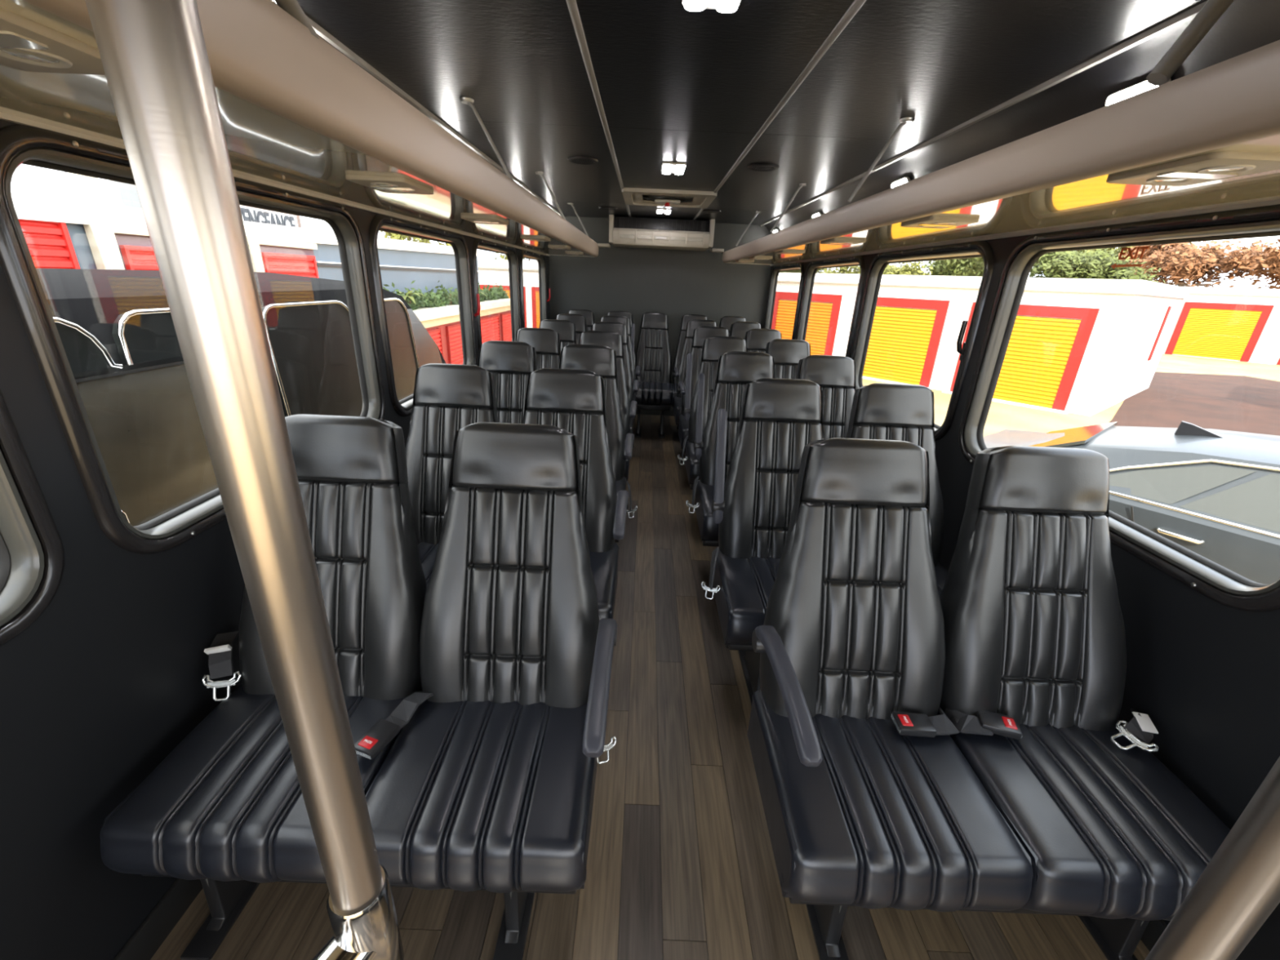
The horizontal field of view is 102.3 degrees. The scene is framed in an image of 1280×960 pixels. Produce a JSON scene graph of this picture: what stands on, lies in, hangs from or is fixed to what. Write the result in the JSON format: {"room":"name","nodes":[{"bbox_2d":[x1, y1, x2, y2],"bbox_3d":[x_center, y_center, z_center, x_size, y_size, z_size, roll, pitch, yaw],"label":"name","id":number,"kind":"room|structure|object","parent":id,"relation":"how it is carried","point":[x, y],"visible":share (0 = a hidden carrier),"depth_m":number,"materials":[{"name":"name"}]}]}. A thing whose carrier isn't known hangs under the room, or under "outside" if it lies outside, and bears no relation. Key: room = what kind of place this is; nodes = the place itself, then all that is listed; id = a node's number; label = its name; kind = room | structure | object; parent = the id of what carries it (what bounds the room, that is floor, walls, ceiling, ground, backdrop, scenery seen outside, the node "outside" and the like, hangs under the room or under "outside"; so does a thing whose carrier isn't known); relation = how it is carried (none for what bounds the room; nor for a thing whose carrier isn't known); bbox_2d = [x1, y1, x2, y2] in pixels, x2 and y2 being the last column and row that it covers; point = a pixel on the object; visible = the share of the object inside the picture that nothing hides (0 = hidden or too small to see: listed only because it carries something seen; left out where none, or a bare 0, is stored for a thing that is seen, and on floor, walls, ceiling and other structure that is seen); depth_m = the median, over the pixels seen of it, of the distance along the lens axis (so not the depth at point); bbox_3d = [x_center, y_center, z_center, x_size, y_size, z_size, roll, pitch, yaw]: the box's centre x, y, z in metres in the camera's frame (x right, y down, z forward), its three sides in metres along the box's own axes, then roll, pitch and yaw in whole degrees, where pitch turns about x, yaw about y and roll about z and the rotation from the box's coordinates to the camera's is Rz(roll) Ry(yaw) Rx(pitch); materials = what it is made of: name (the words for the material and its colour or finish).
{"room":"transit interior","nodes":[
{"label":"transit interior","id":0,"kind":"room"},
{"bbox_2d":[0,119,550,959],"bbox_3d":[-1.032,-0.389,2.080,0.050,2.080,7.330,3,21,0],"label":"wall","id":1,"kind":"structure","parent":0,"point":[96,692],"depth_m":0.97,"materials":[{"name":"black plastic"}]},
{"bbox_2d":[0,389,65,646],"bbox_3d":[-1.039,0.052,0.293,0.070,0.789,1.112,3,21,0],"label":"window","id":2,"kind":"structure","parent":1,"relation":"in","point":[32,550],"depth_m":0.86,"materials":[{"name":"grey metal"}]},
{"bbox_2d":[112,878,202,959],"bbox_3d":[-1.040,0.489,2.403,0.012,0.090,7.300,3,21,0],"label":"baseboard","id":3,"kind":"structure","parent":1,"relation":"attached to","point":[148,938],"depth_m":1.13,"materials":[{"name":"black rubber"}]},
{"bbox_2d":[0,124,385,554],"bbox_3d":[-1.022,-0.375,1.399,0.070,0.789,1.122,3,21,0],"label":"window","id":4,"kind":"structure","parent":1,"relation":"in","point":[20,144],"depth_m":0.96,"materials":[{"name":"grey metal"}]},
{"bbox_2d":[0,111,550,256],"bbox_3d":[-0.976,-0.968,1.838,0.013,0.010,7.298,3,21,0],"label":"trim","id":5,"kind":"structure","parent":1,"relation":"attached to","point":[6,117],"depth_m":1.26,"materials":[{"name":"grey"}]},
{"bbox_2d":[0,0,598,257],"bbox_3d":[-0.710,-1.117,1.738,0.526,0.377,7.028,3,21,0],"label":"luggage rack","id":6,"kind":"object","parent":1,"relation":"attached to","point":[297,113],"visible":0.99,"depth_m":0.85,"materials":[{"name":"beige"}]},
{"bbox_2d":[0,7,105,75],"bbox_3d":[-0.628,-0.426,0.488,0.139,0.013,0.195,3,21,0],"label":"console","id":7,"kind":"object","parent":6,"relation":"attached to","point":[25,44],"visible":0.86,"depth_m":0.52,"materials":[{"name":"beige"}]},
{"bbox_2d":[345,174,433,194],"bbox_3d":[-0.616,-0.732,1.281,0.139,0.013,0.195,3,21,0],"label":"console","id":8,"kind":"object","parent":6,"relation":"attached to","point":[382,184],"visible":1,"depth_m":1.24,"materials":[{"name":"beige plastic"}]},
{"bbox_2d":[460,215,508,224],"bbox_3d":[-0.604,-1.017,2.018,0.139,0.013,0.195,3,21,0],"label":"console","id":9,"kind":"object","parent":6,"relation":"attached to","point":[477,220],"visible":0.99,"depth_m":1.96,"materials":[{"name":"beige"}]},
{"bbox_2d":[271,0,561,216],"bbox_3d":[-0.901,-1.147,1.767,0.185,0.370,7.298,3,21,0],"label":"trim","id":10,"kind":"structure","parent":1,"relation":"attached to","point":[322,33],"depth_m":1.73,"materials":[{"name":"black plastic"}]},
{"bbox_2d":[368,213,480,417],"bbox_3d":[-0.991,-0.803,2.507,0.097,0.789,1.139,3,21,0],"label":"window","id":11,"kind":"structure","parent":1,"relation":"in","point":[380,222],"depth_m":2.31,"materials":[{"name":"grey metal"}]},
{"bbox_2d":[471,238,520,351],"bbox_3d":[-0.989,-1.218,3.581,0.070,0.789,1.082,3,21,0],"label":"window","id":12,"kind":"structure","parent":1,"relation":"in","point":[478,243],"depth_m":3.90,"materials":[{"name":"grey metal"}]},
{"bbox_2d":[520,249,551,328],"bbox_3d":[-0.958,-1.651,4.701,0.097,0.789,1.104,3,21,0],"label":"window","id":13,"kind":"structure","parent":1,"relation":"in","point":[540,258],"depth_m":5.03,"materials":[{"name":"grey metal"}]},
{"bbox_2d":[382,280,508,310],"bbox_3d":[-4.573,-4.616,12.763,0.447,0.624,9.098,3,21,0],"label":"hedge","id":14,"kind":"object","parent":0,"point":[441,298],"visible":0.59,"depth_m":11.76,"materials":[{"name":"green plant"}]},
{"bbox_2d":[481,288,510,298],"bbox_3d":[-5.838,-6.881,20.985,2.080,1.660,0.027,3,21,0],"label":"hedge","id":15,"kind":"object","parent":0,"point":[507,290],"depth_m":20.71,"materials":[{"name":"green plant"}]},
{"bbox_2d":[150,414,1149,959],"bbox_3d":[0.084,0.609,2.432,2.350,0.060,7.300,3,21,0],"label":"floor","id":16,"kind":"structure","parent":0,"point":[681,863],"depth_m":1.33,"materials":[{"name":"brown wood"}]},
{"bbox_2d":[84,0,404,959],"bbox_3d":[-0.234,0.375,0.179,0.091,1.975,0.572,3,21,0],"label":"pole","id":17,"kind":"object","parent":16,"relation":"on","point":[153,55],"visible":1,"depth_m":0.27,"materials":[{"name":"silver metal"}]},
{"bbox_2d":[99,413,617,959],"bbox_3d":[-0.542,0.454,1.173,0.989,1.085,0.648,3,21,0],"label":"seat","id":18,"kind":"object","parent":16,"relation":"on","point":[476,697],"visible":0.86,"depth_m":1.19,"materials":[{"name":"black leather"}]},
{"bbox_2d":[99,682,422,883],"bbox_3d":[-0.766,0.631,1.128,0.443,0.176,0.432,3,21,0],"label":"seat cushion","id":19,"kind":"object","parent":18,"relation":"on","point":[227,803],"depth_m":0.97,"materials":[{"name":"black leather"}]},
{"bbox_2d":[364,700,597,893],"bbox_3d":[-0.321,0.650,1.129,0.443,0.176,0.432,3,21,0],"label":"seat cushion","id":20,"kind":"object","parent":18,"relation":"on","point":[493,796],"depth_m":1.00,"materials":[{"name":"black leather"}]},
{"bbox_2d":[404,363,628,621],"bbox_3d":[-0.492,0.184,1.861,0.891,1.096,0.648,3,21,0],"label":"seat","id":21,"kind":"object","parent":16,"relation":"on","point":[447,398],"visible":0.48,"depth_m":1.89,"materials":[{"name":"black leather"}]},
{"bbox_2d":[417,542,438,586],"bbox_3d":[-0.731,0.361,1.817,0.429,0.178,0.432,3,21,0],"label":"seat cushion","id":22,"kind":"object","parent":21,"relation":"on","point":[428,550],"depth_m":1.82,"materials":[{"name":"black leather"}]},
{"bbox_2d":[589,542,618,621],"bbox_3d":[-0.301,0.380,1.818,0.429,0.178,0.432,3,21,0],"label":"seat cushion","id":23,"kind":"object","parent":21,"relation":"on","point":[603,559],"depth_m":1.78,"materials":[{"name":"black leather"}]},
{"bbox_2d":[477,340,637,542],"bbox_3d":[-0.455,-0.078,2.531,0.904,1.103,0.648,3,21,0],"label":"seat","id":24,"kind":"object","parent":16,"relation":"on","point":[511,363],"visible":0.24,"depth_m":2.56,"materials":[{"name":"black leather"}]},
{"bbox_2d":[615,476,626,497],"bbox_3d":[-0.284,0.119,2.489,0.420,0.179,0.432,3,21,0],"label":"seat cushion","id":25,"kind":"object","parent":24,"relation":"on","point":[620,482],"depth_m":2.55,"materials":[{"name":"black leather"}]},
{"bbox_2d":[515,327,636,480],"bbox_3d":[-0.452,-0.333,3.183,0.856,1.109,0.648,3,21,0],"label":"seat","id":26,"kind":"object","parent":16,"relation":"on","point":[546,341],"visible":0.21,"depth_m":3.21,"materials":[{"name":"black leather"}]},
{"bbox_2d":[538,319,639,433],"bbox_3d":[-0.435,-0.580,3.816,0.842,1.114,0.648,3,21,0],"label":"seat","id":27,"kind":"object","parent":16,"relation":"on","point":[566,329],"visible":0.18,"depth_m":3.84,"materials":[{"name":"black leather"}]},
{"bbox_2d":[555,313,639,422],"bbox_3d":[-0.417,-0.817,4.422,0.827,1.119,0.648,3,21,0],"label":"seat","id":28,"kind":"object","parent":16,"relation":"on","point":[579,320],"visible":0.21,"depth_m":4.44,"materials":[{"name":"black leather"}]},
{"bbox_2d":[568,309,636,400],"bbox_3d":[-0.415,-1.046,5.008,0.784,1.124,0.648,3,21,0],"label":"seat","id":29,"kind":"object","parent":16,"relation":"on","point":[589,315],"visible":0.13,"depth_m":5.03,"materials":[{"name":"black leather"}]},
{"bbox_2d":[631,312,672,438],"bbox_3d":[0.108,-1.031,5.028,0.420,1.124,0.648,3,21,0],"label":"seat","id":30,"kind":"object","parent":16,"relation":"on","point":[653,355],"visible":0.94,"depth_m":5.05,"materials":[{"name":"black leather"}]},
{"bbox_2d":[635,381,672,406],"bbox_3d":[0.114,-0.838,4.986,0.391,0.183,0.432,3,21,0],"label":"seat cushion","id":31,"kind":"object","parent":30,"relation":"on","point":[650,393],"depth_m":4.81,"materials":[{"name":"black leather"}]},
{"bbox_2d":[671,314,746,411],"bbox_3d":[0.703,-0.997,5.010,0.784,1.124,0.648,3,21,0],"label":"seat","id":32,"kind":"object","parent":16,"relation":"on","point":[726,322],"visible":0.19,"depth_m":5.03,"materials":[{"name":"black leather"}]},
{"bbox_2d":[672,319,761,429],"bbox_3d":[0.691,-0.768,4.423,0.827,1.119,0.648,3,21,0],"label":"seat","id":33,"kind":"object","parent":16,"relation":"on","point":[738,329],"visible":0.23,"depth_m":4.44,"materials":[{"name":"black leather"}]},
{"bbox_2d":[673,395,681,424],"bbox_3d":[0.498,-0.585,4.381,0.398,0.182,0.432,3,21,0],"label":"seat cushion","id":34,"kind":"object","parent":33,"relation":"on","point":[677,399],"depth_m":4.27,"materials":[{"name":"black leather"}]},
{"bbox_2d":[677,326,782,453],"bbox_3d":[0.694,-0.531,3.818,0.842,1.114,0.648,3,21,0],"label":"seat","id":35,"kind":"object","parent":16,"relation":"on","point":[757,340],"visible":0.26,"depth_m":3.84,"materials":[{"name":"black leather"}]},
{"bbox_2d":[678,414,688,448],"bbox_3d":[0.497,-0.349,3.776,0.405,0.181,0.432,3,21,0],"label":"seat cushion","id":36,"kind":"object","parent":35,"relation":"on","point":[683,425],"depth_m":3.66,"materials":[{"name":"black leather"}]},
{"bbox_2d":[677,336,810,489],"bbox_3d":[0.680,-0.283,3.185,0.888,1.109,0.648,3,21,0],"label":"seat","id":37,"kind":"object","parent":16,"relation":"on","point":[787,353],"visible":0.34,"depth_m":3.21,"materials":[{"name":"black leather"}]},
{"bbox_2d":[684,440,699,484],"bbox_3d":[0.496,-0.101,3.142,0.412,0.180,0.432,3,21,0],"label":"seat cushion","id":38,"kind":"object","parent":37,"relation":"on","point":[691,463],"depth_m":3.01,"materials":[{"name":"black leather"}]},
{"bbox_2d":[685,351,855,546],"bbox_3d":[0.682,-0.028,2.533,0.904,1.103,0.648,3,21,0],"label":"seat","id":39,"kind":"object","parent":16,"relation":"on","point":[835,375],"visible":0.31,"depth_m":2.56,"materials":[{"name":"black leather"}]},
{"bbox_2d":[694,480,724,541],"bbox_3d":[0.495,0.153,2.490,0.420,0.179,0.432,3,21,0],"label":"seat cushion","id":40,"kind":"object","parent":39,"relation":"on","point":[704,489],"depth_m":2.40,"materials":[{"name":"black leather"}]},
{"bbox_2d":[701,377,947,705],"bbox_3d":[0.686,0.236,1.863,0.924,1.096,0.648,3,21,0],"label":"seat","id":41,"kind":"object","parent":16,"relation":"on","point":[753,509],"visible":0.53,"depth_m":1.89,"materials":[{"name":"black leather"}]},
{"bbox_2d":[712,549,780,645],"bbox_3d":[0.495,0.415,1.819,0.429,0.178,0.432,3,21,0],"label":"seat cushion","id":42,"kind":"object","parent":41,"relation":"on","point":[743,583],"depth_m":1.74,"materials":[{"name":"black leather"}]},
{"bbox_2d":[934,562,947,596],"bbox_3d":[0.926,0.434,1.820,0.429,0.178,0.432,3,21,0],"label":"seat cushion","id":43,"kind":"object","parent":41,"relation":"on","point":[941,572],"depth_m":1.84,"materials":[{"name":"black leather"}]},
{"bbox_2d":[747,437,1230,959],"bbox_3d":[0.733,0.510,1.175,0.955,1.085,0.648,3,21,0],"label":"seat","id":44,"kind":"object","parent":16,"relation":"on","point":[966,748],"visible":1,"depth_m":1.19,"materials":[{"name":"black leather"}]},
{"bbox_2d":[747,689,1033,911],"bbox_3d":[0.502,0.686,1.131,0.443,0.176,0.432,3,21,0],"label":"seat cushion","id":45,"kind":"object","parent":44,"relation":"on","point":[886,818],"depth_m":1.00,"materials":[{"name":"black leather"}]},
{"bbox_2d":[937,711,1230,920],"bbox_3d":[0.947,0.706,1.131,0.443,0.176,0.432,3,21,0],"label":"seat cushion","id":46,"kind":"object","parent":44,"relation":"on","point":[1104,828],"depth_m":1.02,"materials":[{"name":"black leather"}]},
{"bbox_2d":[1144,756,1279,959],"bbox_3d":[0.470,0.406,0.180,0.091,1.975,0.572,3,21,0],"label":"pole","id":47,"kind":"object","parent":16,"relation":"on","point":[1238,889],"visible":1,"depth_m":0.40,"materials":[{"name":"silver metal"}]},
{"bbox_2d":[548,216,771,416],"bbox_3d":[0.179,-1.655,5.491,2.370,2.080,0.040,3,21,0],"label":"wall","id":48,"kind":"structure","parent":0,"point":[676,284],"depth_m":5.32,"materials":[{"name":"grey plastic"}]},
{"bbox_2d":[565,0,631,217],"bbox_3d":[-0.142,-1.271,1.708,0.022,0.008,7.298,3,21,0],"label":"trim","id":49,"kind":"structure","parent":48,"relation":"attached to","point":[571,4],"depth_m":1.51,"materials":[{"name":"grey metal"}]},
{"bbox_2d":[597,214,724,253],"bbox_3d":[0.204,-2.374,4.978,1.215,0.272,0.378,3,21,0],"label":"air conditioner","id":50,"kind":"object","parent":48,"relation":"attached to","point":[624,232],"visible":1,"depth_m":4.86,"materials":[{"name":"beige plastic"}]},
{"bbox_2d":[693,0,866,220],"bbox_3d":[0.469,-1.244,1.709,0.022,0.008,7.298,3,21,0],"label":"trim","id":51,"kind":"structure","parent":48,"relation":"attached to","point":[856,5],"depth_m":1.45,"materials":[{"name":"grey metal"}]},
{"bbox_2d":[297,0,1207,224],"bbox_3d":[0.169,-1.285,1.699,2.370,0.054,7.300,3,21,0],"label":"ceiling","id":52,"kind":"structure","parent":0,"point":[676,83],"depth_m":1.49,"materials":[{"name":"black plastic"}]},
{"bbox_2d":[567,155,598,164],"bbox_3d":[-0.293,-1.637,2.642,0.160,0.010,0.160,3,21,0],"label":"ceiling speaker","id":53,"kind":"object","parent":52,"relation":"attached to","point":[575,159],"visible":1,"depth_m":2.62,"materials":[{"name":"black"}]},
{"bbox_2d":[622,187,716,208],"bbox_3d":[0.199,-1.999,3.696,0.630,0.055,0.650,3,21,0],"label":"roof hatch","id":54,"kind":"object","parent":52,"relation":"attached to","point":[632,196],"visible":0.99,"depth_m":3.64,"materials":[{"name":"beige plastic"}]},
{"bbox_2d":[661,161,686,174],"bbox_3d":[0.176,-1.636,2.710,0.124,0.022,0.230,3,21,0],"label":"recessed light","id":55,"kind":"object","parent":52,"relation":"in","point":[668,167],"visible":1,"depth_m":2.66,"materials":[{"name":"white"}]},
{"bbox_2d":[681,0,741,13],"bbox_3d":[0.149,-0.980,1.013,0.124,0.022,0.230,3,21,0],"label":"recessed light","id":56,"kind":"object","parent":52,"relation":"in","point":[722,6],"visible":1,"depth_m":1.09,"materials":[{"name":"grey plastic"}]},
{"bbox_2d":[747,163,779,171],"bbox_3d":[0.626,-1.586,2.616,0.160,0.010,0.160,3,21,0],"label":"ceiling speaker","id":57,"kind":"object","parent":52,"relation":"attached to","point":[757,166],"visible":1,"depth_m":2.60,"materials":[{"name":"black plastic"}]},
{"bbox_2d":[722,0,1279,265],"bbox_3d":[1.022,-1.041,1.741,0.526,0.377,7.028,3,21,0],"label":"luggage rack","id":58,"kind":"object","parent":52,"relation":"attached to","point":[1055,176],"visible":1,"depth_m":0.97,"materials":[{"name":"beige"}]},
{"bbox_2d":[820,238,866,244],"bbox_3d":[0.888,-1.045,2.263,0.139,0.013,0.195,3,21,0],"label":"console","id":59,"kind":"object","parent":58,"relation":"attached to","point":[835,241],"visible":0.98,"depth_m":2.21,"materials":[{"name":"beige"}]},
{"bbox_2d":[900,216,978,228],"bbox_3d":[0.877,-0.757,1.517,0.139,0.013,0.195,3,21,0],"label":"console","id":60,"kind":"object","parent":58,"relation":"attached to","point":[932,222],"visible":1,"depth_m":1.47,"materials":[{"name":"beige plastic"}]},
{"bbox_2d":[1106,151,1279,186],"bbox_3d":[0.866,-0.479,0.799,0.139,0.013,0.195,3,21,0],"label":"console","id":61,"kind":"object","parent":58,"relation":"attached to","point":[1215,166],"visible":1,"depth_m":0.77,"materials":[{"name":"beige plastic"}]},
{"bbox_2d":[763,235,1279,959],"bbox_3d":[1.285,-0.287,2.083,0.050,2.080,7.330,3,21,0],"label":"wall","id":62,"kind":"structure","parent":0,"point":[1205,672],"depth_m":1.14,"materials":[{"name":"black plastic"}]},
{"bbox_2d":[764,262,804,339],"bbox_3d":[1.328,-1.581,4.783,0.070,0.789,1.152,3,21,0],"label":"window","id":63,"kind":"structure","parent":62,"relation":"in","point":[776,269],"depth_m":5.14,"materials":[{"name":"grey metal"}]},
{"bbox_2d":[795,255,865,357],"bbox_3d":[1.310,-1.134,3.627,0.070,0.789,1.172,3,21,0],"label":"window","id":64,"kind":"structure","parent":62,"relation":"in","point":[855,260],"depth_m":3.73,"materials":[{"name":"grey metal"}]},
{"bbox_2d":[851,240,994,440],"bbox_3d":[1.279,-0.696,2.494,0.097,0.789,1.122,3,21,0],"label":"window","id":65,"kind":"structure","parent":62,"relation":"in","point":[975,249],"depth_m":2.18,"materials":[{"name":"grey metal"}]},
{"bbox_2d":[760,0,1279,234],"bbox_3d":[1.222,-1.054,1.771,0.185,0.370,7.298,3,21,0],"label":"luggage rack","id":66,"kind":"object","parent":62,"relation":"attached to","point":[1245,26],"depth_m":1.44,"materials":[{"name":"black plastic"}]},
{"bbox_2d":[770,200,1279,266],"bbox_3d":[1.281,-0.868,1.842,0.013,0.010,7.298,3,21,0],"label":"trim","id":67,"kind":"structure","parent":62,"relation":"attached to","point":[1276,202],"depth_m":1.43,"materials":[{"name":"grey"}]},
{"bbox_2d":[958,204,1279,612],"bbox_3d":[1.276,-0.265,1.379,0.070,0.789,1.142,3,21,0],"label":"window","id":68,"kind":"structure","parent":62,"relation":"in","point":[1220,584],"depth_m":1.30,"materials":[{"name":"grey"}]},
{"bbox_2d":[1105,78,1171,106],"bbox_3d":[1.235,-0.960,1.283,0.034,0.044,0.170,3,21,0],"label":"lamp","id":69,"kind":"object","parent":62,"relation":"attached to","point":[1142,86],"visible":0.26,"depth_m":1.28,"materials":[{"name":"grey"}]},
{"bbox_2d":[1140,919,1167,951],"bbox_3d":[1.215,0.589,2.407,0.012,0.090,7.300,3,21,0],"label":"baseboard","id":70,"kind":"structure","parent":62,"relation":"attached to","point":[1154,929],"depth_m":1.20,"materials":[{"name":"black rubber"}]},
{"label":"outside","id":71,"kind":"structure","parent":0,"visible":0},
{"bbox_2d":[862,354,1279,435],"bbox_3d":[10.252,-6.418,24.167,100.000,0.100,110.000,3,21,0],"label":"ground","id":72,"kind":"structure","parent":71,"point":[1001,416],"depth_m":11.24,"materials":[{"name":"beige concrete"}]},
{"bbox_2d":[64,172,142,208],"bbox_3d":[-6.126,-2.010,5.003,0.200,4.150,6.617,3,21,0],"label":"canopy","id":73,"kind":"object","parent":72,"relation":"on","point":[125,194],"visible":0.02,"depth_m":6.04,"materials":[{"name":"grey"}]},
{"bbox_2d":[35,268,446,526],"bbox_3d":[-2.947,0.368,1.930,2.050,2.200,7.650,3,21,0],"label":"parked shuttle","id":74,"kind":"object","parent":72,"relation":"on","point":[116,330],"visible":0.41,"depth_m":2.21,"materials":[{"name":"glass"}]},
{"bbox_2d":[11,172,483,306],"bbox_3d":[-9.005,-0.632,2.360,8.360,3.250,28.600,3,21,0],"label":"building","id":75,"kind":"structure","parent":72,"relation":"on","point":[85,232],"depth_m":5.00,"materials":[{"name":"white paint"}]},
{"bbox_2d":[17,218,74,268],"bbox_3d":[-4.956,-0.517,3.511,0.027,2.480,2.700,3,21,0],"label":"door curtain","id":76,"kind":"object","parent":75,"relation":"hanging from","point":[49,245],"depth_m":4.26,"materials":[{"name":"red metal"}]},
{"bbox_2d":[128,249,158,270],"bbox_3d":[-4.926,-1.302,5.791,0.027,2.300,1.020,3,21,0],"label":"door curtain","id":77,"kind":"object","parent":75,"relation":"hanging from","point":[140,260],"depth_m":5.06,"materials":[{"name":"red metal"}]},
{"bbox_2d":[240,204,302,227],"bbox_3d":[-5.481,-3.665,7.465,0.072,0.710,1.910,3,21,0],"label":"banner sign","id":78,"kind":"object","parent":75,"relation":"attached to","point":[251,214],"visible":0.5,"depth_m":7.56,"materials":[{"name":"white paint"}]},
{"bbox_2d":[266,255,316,277],"bbox_3d":[-4.898,-2.000,7.558,0.027,2.330,1.020,3,21,0],"label":"door curtain","id":79,"kind":"object","parent":75,"relation":"hanging from","point":[298,265],"depth_m":7.20,"materials":[{"name":"red metal"}]},
{"bbox_2d":[379,231,451,246],"bbox_3d":[-10.259,-10.709,25.333,5.467,5.379,3.556,-14,27,-36],"label":"tree","id":80,"kind":"object","parent":72,"relation":"on","point":[393,236],"visible":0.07,"depth_m":23.55,"materials":[{"name":"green plant"}]},
{"bbox_2d":[413,297,511,364],"bbox_3d":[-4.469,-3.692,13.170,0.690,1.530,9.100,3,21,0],"label":"storage building","id":81,"kind":"structure","parent":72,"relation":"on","point":[442,323],"depth_m":11.90,"materials":[{"name":"red metal"}]},
{"bbox_2d":[429,330,441,353],"bbox_3d":[-4.287,-2.342,10.258,0.027,1.070,1.800,3,21,0],"label":"door curtain","id":82,"kind":"object","parent":81,"relation":"hanging from","point":[436,335],"depth_m":10.83,"materials":[{"name":"red metal"}]},
{"bbox_2d":[448,325,462,364],"bbox_3d":[-4.253,-3.171,12.403,0.027,1.070,1.800,3,21,0],"label":"door curtain","id":83,"kind":"object","parent":81,"relation":"hanging from","point":[455,352],"depth_m":11.86,"materials":[{"name":"red metal"}]},
{"bbox_2d":[480,316,499,343],"bbox_3d":[-4.221,-4.000,14.548,0.027,1.070,1.800,3,21,0],"label":"door curtain","id":84,"kind":"object","parent":81,"relation":"hanging from","point":[490,326],"depth_m":14.45,"materials":[{"name":"red metal"}]},
{"bbox_2d":[502,313,511,341],"bbox_3d":[-4.189,-4.793,16.600,0.027,1.070,1.800,3,21,0],"label":"door curtain","id":85,"kind":"object","parent":81,"relation":"hanging from","point":[507,330],"depth_m":16.22,"materials":[{"name":"red metal"}]},
{"bbox_2d":[477,258,540,328],"bbox_3d":[-5.673,-8.454,23.571,9.200,2.800,6.100,3,21,0],"label":"building","id":86,"kind":"structure","parent":72,"relation":"on","point":[491,272],"depth_m":20.59,"materials":[{"name":"white paint"}]},
{"bbox_2d":[535,291,540,328],"bbox_3d":[-3.190,-6.764,20.989,2.080,1.660,0.027,3,21,0],"label":"door curtain","id":87,"kind":"object","parent":86,"relation":"hanging from","point":[537,293],"depth_m":20.94,"materials":[{"name":"orange metal"}]},
{"bbox_2d":[816,261,933,275],"bbox_3d":[10.521,-8.289,23.624,3.342,3.805,4.984,-11,25,-31],"label":"tree","id":88,"kind":"object","parent":72,"relation":"on","point":[905,269],"visible":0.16,"depth_m":22.36,"materials":[{"name":"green plant"}]},
{"bbox_2d":[923,257,983,276],"bbox_3d":[13.364,-7.797,21.591,3.095,4.598,4.275,-3,22,-14],"label":"tree","id":89,"kind":"object","parent":72,"relation":"on","point":[968,267],"visible":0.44,"depth_m":20.74,"materials":[{"name":"green plant"}]},
{"bbox_2d":[771,272,1190,416],"bbox_3d":[3.802,-7.152,21.478,6.750,2.670,26.080,-14,27,-37],"label":"building","id":90,"kind":"structure","parent":72,"relation":"on","point":[1080,346],"depth_m":12.03,"materials":[{"name":"white paint"}]},
{"bbox_2d":[774,299,832,355],"bbox_3d":[4.878,-4.454,15.682,0.027,1.853,1.880,-14,27,-37],"label":"door curtain","id":91,"kind":"object","parent":90,"relation":"hanging from","point":[820,314],"depth_m":15.33,"materials":[{"name":"orange metal"}]},
{"bbox_2d":[862,306,937,384],"bbox_3d":[6.667,-3.584,13.641,0.027,1.853,1.880,-14,27,-37],"label":"door curtain","id":92,"kind":"object","parent":90,"relation":"hanging from","point":[901,337],"depth_m":13.47,"materials":[{"name":"yellow metal"}]},
{"bbox_2d":[992,315,1081,408],"bbox_3d":[8.455,-2.714,11.600,0.027,1.853,1.880,-14,27,-37],"label":"roller shutter","id":93,"kind":"object","parent":90,"relation":"hanging from","point":[1039,353],"depth_m":11.29,"materials":[{"name":"yellow metal"}]},
{"bbox_2d":[1027,248,1164,282],"bbox_3d":[15.065,-6.312,18.077,4.191,4.508,3.034,6,21,9],"label":"tree","id":94,"kind":"object","parent":72,"relation":"on","point":[1058,264],"visible":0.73,"depth_m":17.07,"materials":[{"name":"green plant"}]},
{"bbox_2d":[983,421,1279,584],"bbox_3d":[4.621,0.560,3.329,1.941,1.460,4.821,-14,27,-37],"label":"car","id":95,"kind":"object","parent":72,"relation":"on","point":[1215,494],"visible":0.37,"depth_m":3.33,"materials":[{"name":"grey paint"}]},
{"bbox_2d":[1118,237,1279,288],"bbox_3d":[31.689,-11.741,30.712,5.972,6.904,6.965,-9,24,-27],"label":"tree","id":96,"kind":"object","parent":72,"relation":"on","point":[1184,260],"visible":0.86,"depth_m":28.96,"materials":[{"name":"brown plant"}]},
{"bbox_2d":[1162,286,1279,364],"bbox_3d":[30.924,-7.132,24.025,8.100,3.050,23.050,-14,27,-37],"label":"building","id":97,"kind":"structure","parent":72,"relation":"on","point":[1232,324],"depth_m":23.17,"materials":[{"name":"white paint"}]},
{"bbox_2d":[1172,307,1262,359],"bbox_3d":[26.285,-6.691,23.542,0.027,2.090,2.230,-14,27,-37],"label":"door curtain","id":98,"kind":"object","parent":97,"relation":"hanging from","point":[1215,333],"depth_m":23.49,"materials":[{"name":"yellow metal"}]},
{"bbox_2d":[1240,239,1279,288],"bbox_3d":[36.920,-10.497,27.624,6.271,7.249,7.313,8,22,13],"label":"tree","id":99,"kind":"object","parent":72,"relation":"on","point":[1273,264],"visible":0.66,"depth_m":28.79,"materials":[{"name":"orange plant"}]},
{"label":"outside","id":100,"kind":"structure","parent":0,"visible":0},
{"bbox_2d":[1108,372,1279,435],"bbox_3d":[17.401,-1.220,11.407,15.755,0.012,9.872,-18,29,-42],"label":"driveway","id":101,"kind":"structure","parent":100,"point":[1239,403],"depth_m":12.62,"materials":[{"name":"concrete"}]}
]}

